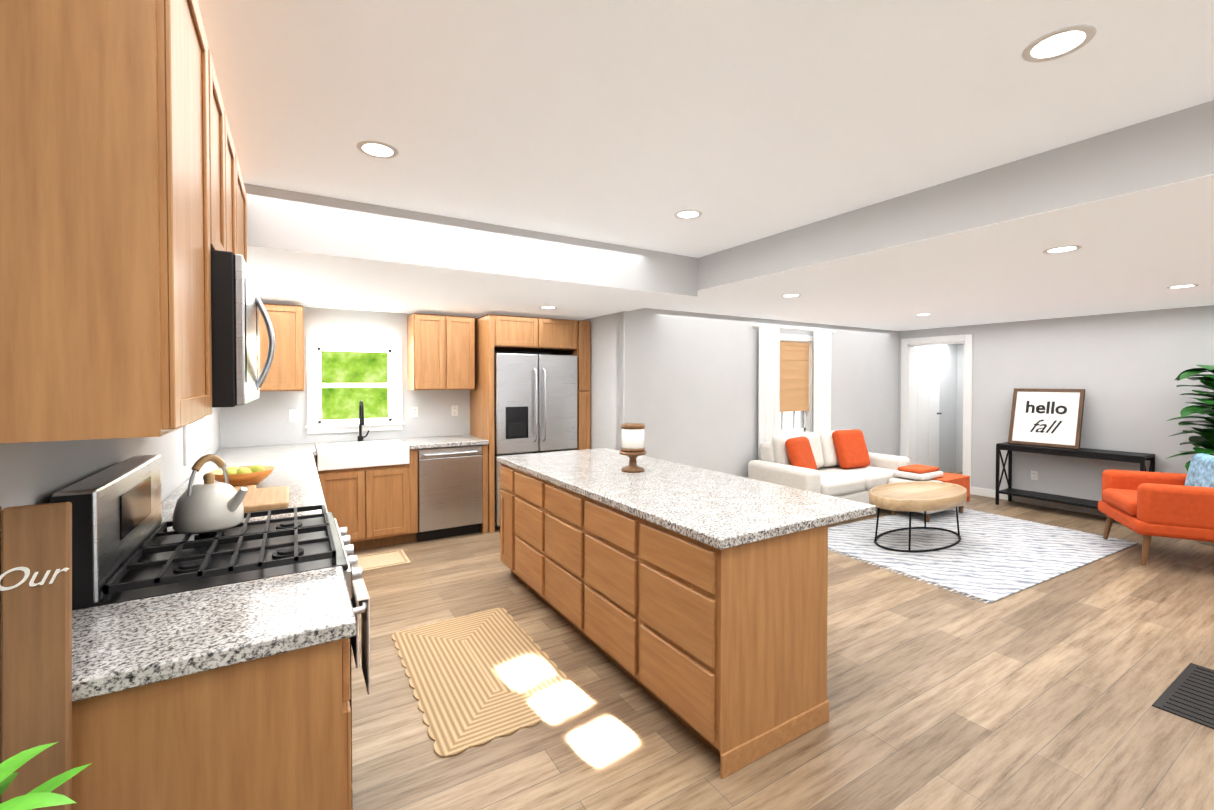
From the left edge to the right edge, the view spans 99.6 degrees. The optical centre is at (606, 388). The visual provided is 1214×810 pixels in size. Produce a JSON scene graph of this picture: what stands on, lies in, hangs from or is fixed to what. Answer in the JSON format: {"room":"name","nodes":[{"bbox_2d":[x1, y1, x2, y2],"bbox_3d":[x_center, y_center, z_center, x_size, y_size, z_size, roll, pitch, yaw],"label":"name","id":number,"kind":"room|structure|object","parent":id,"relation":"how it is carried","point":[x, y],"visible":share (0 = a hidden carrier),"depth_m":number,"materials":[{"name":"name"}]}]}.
{"room":"kitchen","nodes":[
{"label":"kitchen","id":0,"kind":"room"},
{"bbox_2d":[0,407,220,509],"bbox_3d":[-1.288,0.121,0.909,0.150,2.720,8.510,-1,1,-31],"label":"wall","id":1,"kind":"structure","parent":0,"point":[33,473],"depth_m":1.50,"materials":[{"name":"paint"}]},
{"bbox_2d":[0,0,211,442],"bbox_3d":[-1.115,-0.437,1.109,0.350,1.050,0.546,-1,1,-31],"label":"upper cabinet","id":2,"kind":"object","parent":1,"relation":"attached to","point":[105,291],"visible":1,"depth_m":0.92,"materials":[{"name":"brown wood"}]},
{"bbox_2d":[183,415,210,464],"bbox_3d":[-2.775,-0.020,3.362,0.165,0.920,1.000,-1,1,-31],"label":"window","id":3,"kind":"structure","parent":1,"relation":"in","point":[195,433],"depth_m":3.56,"materials":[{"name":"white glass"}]},
{"bbox_2d":[208,49,235,254],"bbox_3d":[-1.457,-0.685,1.667,0.350,0.570,0.760,-1,1,-31],"label":"upper cabinet","id":4,"kind":"object","parent":1,"relation":"attached to","point":[222,192],"visible":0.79,"depth_m":1.70,"materials":[{"name":"brown wood"}]},
{"bbox_2d":[211,250,274,406],"bbox_3d":[-1.400,-0.174,1.709,0.484,0.445,0.752,-1,1,-31],"label":"microwave","id":5,"kind":"object","parent":4,"relation":"attached to","point":[237,305],"visible":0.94,"depth_m":1.48,"materials":[{"name":"metal"}]},
{"bbox_2d":[235,153,246,263],"bbox_3d":[-1.804,-0.454,2.240,0.350,1.050,0.566,-1,1,-31],"label":"upper cabinet","id":6,"kind":"object","parent":1,"relation":"attached to","point":[241,221],"visible":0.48,"depth_m":2.35,"materials":[{"name":"brown wood"}]},
{"bbox_2d":[220,307,551,447],"bbox_3d":[-1.911,0.055,5.425,3.490,2.720,0.150,-1,1,-31],"label":"wall","id":7,"kind":"structure","parent":0,"point":[262,419],"depth_m":4.94,"materials":[{"name":"paint"}]},
{"bbox_2d":[259,303,303,390],"bbox_3d":[-2.998,-0.353,4.456,0.619,0.745,0.350,-1,1,-31],"label":"upper cabinet","id":8,"kind":"object","parent":7,"relation":"attached to","point":[286,372],"visible":0.4,"depth_m":4.40,"materials":[{"name":"brown wood"}]},
{"bbox_2d":[289,409,297,420],"bbox_3d":[-2.898,0.245,4.732,0.070,0.110,0.009,-1,1,-31],"label":"electrical outlet plate","id":9,"kind":"object","parent":7,"relation":"attached to","point":[293,415],"visible":1,"depth_m":4.73,"materials":[{"name":"white plastic"}]},
{"bbox_2d":[304,337,404,433],"bbox_3d":[-2.475,-0.034,5.052,0.880,0.910,0.194,-1,1,-31],"label":"kitchen window","id":10,"kind":"structure","parent":7,"relation":"in","point":[345,376],"depth_m":5.04,"materials":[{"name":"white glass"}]},
{"bbox_2d":[411,406,417,416],"bbox_3d":[-1.985,0.237,5.289,0.070,0.110,0.009,-1,1,-31],"label":"electrical outlet plate","id":11,"kind":"object","parent":7,"relation":"attached to","point":[414,411],"visible":1,"depth_m":5.29,"materials":[{"name":"white plastic"}]},
{"bbox_2d":[407,313,474,389],"bbox_3d":[-1.696,-0.365,5.250,0.600,0.745,0.350,-1,1,-31],"label":"upper cabinet","id":12,"kind":"object","parent":7,"relation":"attached to","point":[440,352],"visible":1,"depth_m":5.10,"materials":[{"name":"brown wood"}]},
{"bbox_2d":[451,405,457,415],"bbox_3d":[-1.635,0.234,5.503,0.070,0.110,0.009,-1,1,-31],"label":"electrical outlet plate","id":13,"kind":"object","parent":7,"relation":"attached to","point":[454,410],"visible":1,"depth_m":5.50,"materials":[{"name":"white plastic"}]},
{"bbox_2d":[244,183,697,319],"bbox_3d":[-1.309,-0.920,4.319,3.380,0.327,2.340,-1,1,-31],"label":"ceiling","id":14,"kind":"structure","parent":0,"point":[307,250],"depth_m":3.44,"materials":[{"name":"paint"}]},
{"bbox_2d":[539,306,556,308],"bbox_3d":[-0.551,-0.763,4.807,0.170,0.006,0.170,-1,1,-31],"label":"recessed light","id":15,"kind":"object","parent":14,"relation":"in","point":[547,307],"visible":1,"depth_m":4.80,"materials":[{"name":"white"}]},
{"bbox_2d":[581,312,622,450],"bbox_3d":[0.082,0.050,5.797,0.600,2.720,1.290,-1,1,-31],"label":"wall","id":16,"kind":"structure","parent":0,"point":[603,382],"depth_m":5.39,"materials":[{"name":"paint"}]},
{"bbox_2d":[197,0,1213,257],"bbox_3d":[3.019,-1.170,3.518,10.240,0.215,8.510,-1,1,-31],"label":"ceiling","id":17,"kind":"structure","parent":0,"point":[643,122],"depth_m":1.83,"materials":[{"name":"paint"}]},
{"bbox_2d":[356,140,398,158],"bbox_3d":[-0.999,-1.040,2.234,0.170,0.006,0.170,-1,1,-31],"label":"recessed light","id":18,"kind":"object","parent":17,"relation":"in","point":[376,149],"visible":1,"depth_m":2.23,"materials":[{"name":"white plastic"}]},
{"bbox_2d":[674,209,701,218],"bbox_3d":[0.490,-1.053,3.095,0.170,0.006,0.170,-1,1,-31],"label":"recessed light","id":19,"kind":"object","parent":17,"relation":"in","point":[688,214],"visible":1,"depth_m":3.09,"materials":[{"name":"white plastic"}]},
{"bbox_2d":[1021,24,1096,62],"bbox_3d":[1.349,-1.030,1.534,0.170,0.006,0.170,-1,1,-31],"label":"recessed light","id":20,"kind":"object","parent":17,"relation":"in","point":[1058,42],"visible":1,"depth_m":1.53,"materials":[{"name":"white plastic"}]},
{"bbox_2d":[351,471,1213,809],"bbox_3d":[3.019,1.472,3.556,10.240,0.060,8.510,-1,1,-31],"label":"floor","id":21,"kind":"structure","parent":0,"point":[1045,695],"depth_m":2.33,"materials":[{"name":"brown wood"}]},
{"bbox_2d":[0,502,71,809],"bbox_3d":[-1.091,0.847,0.924,0.181,1.270,0.038,-1,-2,-31],"label":"sign board","id":22,"kind":"object","parent":21,"relation":"on","point":[35,625],"visible":1,"depth_m":0.94,"materials":[{"name":"brown wood"}]},
{"bbox_2d":[0,742,91,809],"bbox_3d":[-0.856,1.016,0.682,0.274,0.937,0.278,-1,1,-31],"label":"plant","id":23,"kind":"object","parent":21,"relation":"on","point":[41,795],"visible":1,"depth_m":0.74,"materials":[{"name":"green plant"}]},
{"bbox_2d":[50,455,366,787],"bbox_3d":[-1.276,0.860,1.800,0.727,1.215,0.768,-1,1,-31],"label":"range","id":24,"kind":"object","parent":21,"relation":"on","point":[127,545],"visible":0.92,"depth_m":1.58,"materials":[{"name":"metal"}]},
{"bbox_2d":[172,454,247,533],"bbox_3d":[-1.462,0.376,1.899,0.228,0.267,0.215,-1,1,-31],"label":"kettle","id":25,"kind":"object","parent":24,"relation":"on","point":[209,504],"visible":1,"depth_m":1.84,"materials":[{"name":"metal"}]},
{"bbox_2d":[351,579,369,693],"bbox_3d":[-0.881,0.880,1.830,0.043,0.335,0.200,-1,1,-31],"label":"towel","id":26,"kind":"object","parent":24,"relation":"hanging from","point":[359,592],"visible":0.81,"depth_m":1.78,"materials":[{"name":"white fabric"}]},
{"bbox_2d":[72,566,355,809],"bbox_3d":[-1.007,1.018,1.261,0.670,0.915,0.436,-1,1,-31],"label":"base cabinet","id":27,"kind":"object","parent":21,"relation":"on","point":[235,696],"visible":0.96,"depth_m":1.15,"materials":[{"name":"brown wood"}]},
{"bbox_2d":[162,451,327,530],"bbox_3d":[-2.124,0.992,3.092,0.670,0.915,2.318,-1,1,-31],"label":"countertop","id":28,"kind":"structure","parent":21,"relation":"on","point":[297,473],"depth_m":3.02,"materials":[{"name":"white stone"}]},
{"bbox_2d":[209,465,274,486],"bbox_3d":[-2.012,0.483,2.833,0.300,0.110,0.300,-1,1,-31],"label":"fruit bowl","id":29,"kind":"object","parent":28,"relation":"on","point":[247,475],"visible":0.83,"depth_m":2.77,"materials":[{"name":"brown wood"}]},
{"bbox_2d":[234,485,289,512],"bbox_3d":[-1.766,0.527,2.469,0.400,0.031,0.560,-1,1,-31],"label":"cutting board","id":30,"kind":"object","parent":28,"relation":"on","point":[255,499],"visible":0.44,"depth_m":2.40,"materials":[{"name":"beige wood"}]},
{"bbox_2d":[314,459,374,550],"bbox_3d":[-2.408,1.057,4.666,0.436,0.740,0.640,-1,1,-31],"label":"base cabinet","id":31,"kind":"object","parent":21,"relation":"on","point":[371,507],"depth_m":4.43,"materials":[{"name":"brown wood"}]},
{"bbox_2d":[215,443,316,456],"bbox_3d":[-2.885,0.535,4.362,0.700,0.040,0.650,-1,1,-31],"label":"countertop","id":32,"kind":"structure","parent":31,"relation":"on","point":[289,448],"depth_m":4.30,"materials":[{"name":"white stone"}]},
{"bbox_2d":[315,439,409,470],"bbox_3d":[-2.233,0.594,4.673,0.730,0.175,0.511,-1,1,-31],"label":"farmhouse sink","id":33,"kind":"object","parent":32,"relation":"in","point":[344,455],"visible":0.98,"depth_m":4.49,"materials":[{"name":"white ceramic"}]},
{"bbox_2d":[358,400,368,441],"bbox_3d":[-2.317,0.307,4.899,0.107,0.402,0.222,-1,1,-31],"label":"faucet","id":34,"kind":"object","parent":33,"relation":"on","point":[361,419],"visible":1,"depth_m":4.94,"materials":[{"name":"metal"}]},
{"bbox_2d":[399,435,488,450],"bbox_3d":[-1.642,0.524,5.120,0.736,0.040,0.650,-1,1,-31],"label":"countertop","id":35,"kind":"structure","parent":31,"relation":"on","point":[454,440],"depth_m":4.95,"materials":[{"name":"white stone"}]},
{"bbox_2d":[355,549,410,570],"bbox_3d":[-1.941,1.428,4.237,0.540,0.010,0.380,-1,1,-31],"label":"area rug","id":36,"kind":"object","parent":21,"relation":"on","point":[381,560],"visible":0.6,"depth_m":4.25,"materials":[{"name":"fabric"}]},
{"bbox_2d":[375,459,414,547],"bbox_3d":[-2.140,1.054,4.830,0.436,0.740,0.640,-1,1,-31],"label":"base cabinet","id":37,"kind":"object","parent":21,"relation":"on","point":[393,525],"depth_m":4.61,"materials":[{"name":"brown wood"}]},
{"bbox_2d":[416,445,482,541],"bbox_3d":[-1.618,0.985,5.103,0.600,0.870,0.667,-1,1,-31],"label":"dishwasher","id":38,"kind":"object","parent":21,"relation":"on","point":[450,496],"visible":0.94,"depth_m":4.86,"materials":[{"name":"metal"}]},
{"bbox_2d":[392,608,586,757],"bbox_3d":[-0.676,1.451,2.701,0.696,0.008,1.196,-1,1,-31],"label":"kitchen rug","id":39,"kind":"object","parent":21,"relation":"on","point":[477,679],"visible":0.98,"depth_m":2.55,"materials":[{"name":"beige fabric"}]},
{"bbox_2d":[470,314,590,532],"bbox_3d":[-0.832,0.335,5.606,1.147,2.155,0.660,-1,1,-31],"label":"tall cabinet","id":40,"kind":"object","parent":21,"relation":"on","point":[493,332],"visible":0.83,"depth_m":5.30,"materials":[{"name":"brown wood"}]},
{"bbox_2d":[494,353,576,528],"bbox_3d":[-0.853,0.516,5.531,0.900,1.755,0.722,-1,1,-31],"label":"fridge","id":41,"kind":"object","parent":21,"relation":"on","point":[535,403],"visible":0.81,"depth_m":5.23,"materials":[{"name":"metal"}]},
{"bbox_2d":[496,460,828,778],"bbox_3d":[0.074,1.011,3.099,0.662,0.876,2.392,-1,1,-31],"label":"kitchen island","id":42,"kind":"object","parent":21,"relation":"on","point":[692,599],"depth_m":2.17,"materials":[{"name":"brown wood"}]},
{"bbox_2d":[496,448,875,551],"bbox_3d":[0.202,0.552,3.178,0.990,0.040,2.440,-1,1,-31],"label":"island countertop","id":43,"kind":"structure","parent":42,"relation":"on","point":[726,510],"depth_m":2.56,"materials":[{"name":"white stone"}]},
{"bbox_2d":[619,423,645,472],"bbox_3d":[0.168,0.379,3.318,0.175,0.304,0.176,-1,1,-31],"label":"candle holder","id":44,"kind":"object","parent":43,"relation":"on","point":[632,443],"visible":1,"depth_m":3.26,"materials":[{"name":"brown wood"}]},
{"bbox_2d":[748,429,910,503],"bbox_3d":[2.600,0.953,5.935,1.870,0.910,0.880,-1,1,-31],"label":"sofa","id":45,"kind":"object","parent":21,"relation":"on","point":[845,464],"visible":0.79,"depth_m":5.71,"materials":[{"name":"white fabric"}]},
{"bbox_2d":[828,507,1137,603],"bbox_3d":[3.327,1.418,4.826,2.700,0.012,1.700,0,1,-29],"label":"living room rug","id":46,"kind":"object","parent":21,"relation":"on","point":[989,557],"visible":0.81,"depth_m":4.54,"materials":[{"name":"white fabric"}]},
{"bbox_2d":[869,481,966,551],"bbox_3d":[2.908,1.175,4.790,1.200,0.469,0.620,-1,1,-31],"label":"coffee table","id":47,"kind":"object","parent":46,"relation":"on","point":[916,496],"visible":0.98,"depth_m":4.63,"materials":[{"name":"brown wood"}]},
{"bbox_2d":[888,477,965,521],"bbox_3d":[3.590,1.195,5.746,0.820,0.408,0.460,-1,1,-31],"label":"ottoman","id":48,"kind":"object","parent":46,"relation":"on","point":[901,479],"visible":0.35,"depth_m":5.61,"materials":[{"name":"fabric"}]},
{"bbox_2d":[893,464,969,501],"bbox_3d":[3.630,1.068,5.738,0.782,0.405,0.432,-1,1,-31],"label":"throw blanket","id":49,"kind":"object","parent":48,"relation":"on","point":[919,472],"visible":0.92,"depth_m":5.62,"materials":[{"name":"orange fabric"}]},
{"bbox_2d":[1098,453,1213,565],"bbox_3d":[4.856,0.981,4.278,0.933,0.876,0.864,0,1,28],"label":"armchair","id":50,"kind":"object","parent":46,"relation":"on","point":[1147,505],"visible":1,"depth_m":4.11,"materials":[{"name":"orange fabric"}]},
{"bbox_2d":[995,442,1154,508],"bbox_3d":[5.206,1.040,5.775,0.370,0.740,1.270,-1,1,-31],"label":"console table","id":51,"kind":"object","parent":21,"relation":"on","point":[1112,455],"visible":0.81,"depth_m":5.77,"materials":[{"name":"black metal"}]},
{"bbox_2d":[1008,388,1084,448],"bbox_3d":[5.114,0.333,5.983,0.032,0.680,0.660,15,-7,-31],"label":"sign","id":52,"kind":"object","parent":51,"relation":"on","point":[1048,417],"visible":1,"depth_m":5.96,"materials":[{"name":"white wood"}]},
{"bbox_2d":[1152,663,1213,728],"bbox_3d":[2.884,1.455,2.396,0.680,0.009,0.330,-1,1,-31],"label":"floor vent","id":53,"kind":"object","parent":21,"relation":"in","point":[1188,693],"visible":1,"depth_m":2.42,"materials":[{"name":"black metal"}]},
{"bbox_2d":[1166,365,1213,546],"bbox_3d":[5.593,0.595,4.681,0.645,1.662,0.679,-1,1,-31],"label":"fiddle-leaf fig plant","id":54,"kind":"object","parent":21,"relation":"on","point":[1205,439],"visible":0.83,"depth_m":4.75,"materials":[{"name":"plant"}]},
{"bbox_2d":[616,308,956,477],"bbox_3d":[3.014,0.034,6.895,6.750,2.720,0.150,-1,1,-31],"label":"wall","id":55,"kind":"structure","parent":0,"point":[689,387],"depth_m":5.79,"materials":[{"name":"paint"}]},
{"bbox_2d":[752,324,835,459],"bbox_3d":[2.338,0.304,6.347,1.540,2.135,0.086,-1,1,-31],"label":"curtain","id":56,"kind":"object","parent":55,"relation":"attached to","point":[769,383],"visible":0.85,"depth_m":6.12,"materials":[{"name":"white fabric"}]},
{"bbox_2d":[779,334,812,434],"bbox_3d":[2.281,-0.024,6.435,0.870,1.300,0.167,-1,1,-31],"label":"living room window","id":57,"kind":"structure","parent":55,"relation":"in","point":[792,422],"depth_m":6.52,"materials":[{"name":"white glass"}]},
{"bbox_2d":[779,341,808,411],"bbox_3d":[2.299,-0.151,6.404,0.650,0.865,0.038,-1,1,-31],"label":"window blind","id":58,"kind":"object","parent":57,"relation":"attached to","point":[794,376],"visible":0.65,"depth_m":6.42,"materials":[{"name":"beige fabric"}]},
{"bbox_2d":[646,100,1213,330],"bbox_3d":[4.462,-0.947,4.402,6.560,0.277,8.210,-1,1,-31],"label":"ceiling","id":59,"kind":"structure","parent":0,"point":[1129,209],"depth_m":3.05,"materials":[{"name":"paint"}]},
{"bbox_2d":[781,294,800,297],"bbox_3d":[1.593,-0.807,4.440,0.170,0.006,0.170,-1,1,-31],"label":"recessed light","id":60,"kind":"object","parent":59,"relation":"in","point":[790,295],"visible":1,"depth_m":4.43,"materials":[{"name":"white plastic"}]},
{"bbox_2d":[915,313,931,315],"bbox_3d":[3.512,-0.826,5.692,0.170,0.006,0.170,-1,1,-31],"label":"recessed light","id":61,"kind":"object","parent":59,"relation":"in","point":[923,314],"visible":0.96,"depth_m":5.68,"materials":[{"name":"white"}]},
{"bbox_2d":[1042,245,1081,253],"bbox_3d":[2.563,-0.785,2.888,0.170,0.006,0.170,-1,1,-31],"label":"recessed light","id":62,"kind":"object","parent":59,"relation":"in","point":[1062,249],"visible":1,"depth_m":2.88,"materials":[{"name":"white plastic"}]},
{"bbox_2d":[1167,284,1197,288],"bbox_3d":[4.502,-0.801,4.012,0.170,0.006,0.170,-1,1,-31],"label":"recessed light","id":63,"kind":"object","parent":59,"relation":"in","point":[1182,286],"visible":0.98,"depth_m":4.01,"materials":[{"name":"white plastic"}]},
{"bbox_2d":[956,344,963,471],"bbox_3d":[7.667,0.053,5.604,0.150,2.720,6.900,-1,1,-31],"label":"wall","id":64,"kind":"structure","parent":0,"point":[959,418],"depth_m":8.47,"materials":[{"name":"paint"}]},
{"bbox_2d":[898,305,1213,500],"bbox_3d":[6.229,0.067,4.639,0.150,2.720,7.050,-1,1,-31],"label":"wall","id":65,"kind":"structure","parent":0,"point":[1124,370],"depth_m":5.75,"materials":[{"name":"paint"}]},
{"bbox_2d":[914,347,941,470],"bbox_3d":[4.857,0.376,7.767,0.740,1.990,0.099,-1,1,-31],"label":"door leaf","id":66,"kind":"structure","parent":65,"relation":"in","point":[926,406],"depth_m":7.77,"materials":[{"name":"white wood"}]},
{"bbox_2d":[900,334,972,493],"bbox_3d":[4.649,0.329,7.217,0.168,2.120,0.930,-1,1,-31],"label":"door frame","id":67,"kind":"structure","parent":65,"relation":"attached to","point":[907,407],"depth_m":7.33,"materials":[{"name":"white wood"}]},
{"bbox_2d":[1031,470,1037,479],"bbox_3d":[5.182,1.049,6.217,0.009,0.110,0.070,-1,1,-31],"label":"electrical outlet plate","id":68,"kind":"object","parent":65,"relation":"attached to","point":[1034,475],"visible":1,"depth_m":6.21,"materials":[{"name":"white plastic"}]},
{"bbox_2d":[971,487,1106,516],"bbox_3d":[6.373,1.382,4.266,0.014,0.100,5.930,-1,1,-31],"label":"baseboard","id":69,"kind":"structure","parent":65,"relation":"attached to","point":[991,494],"depth_m":6.17,"materials":[{"name":"white wood"}]}
]}

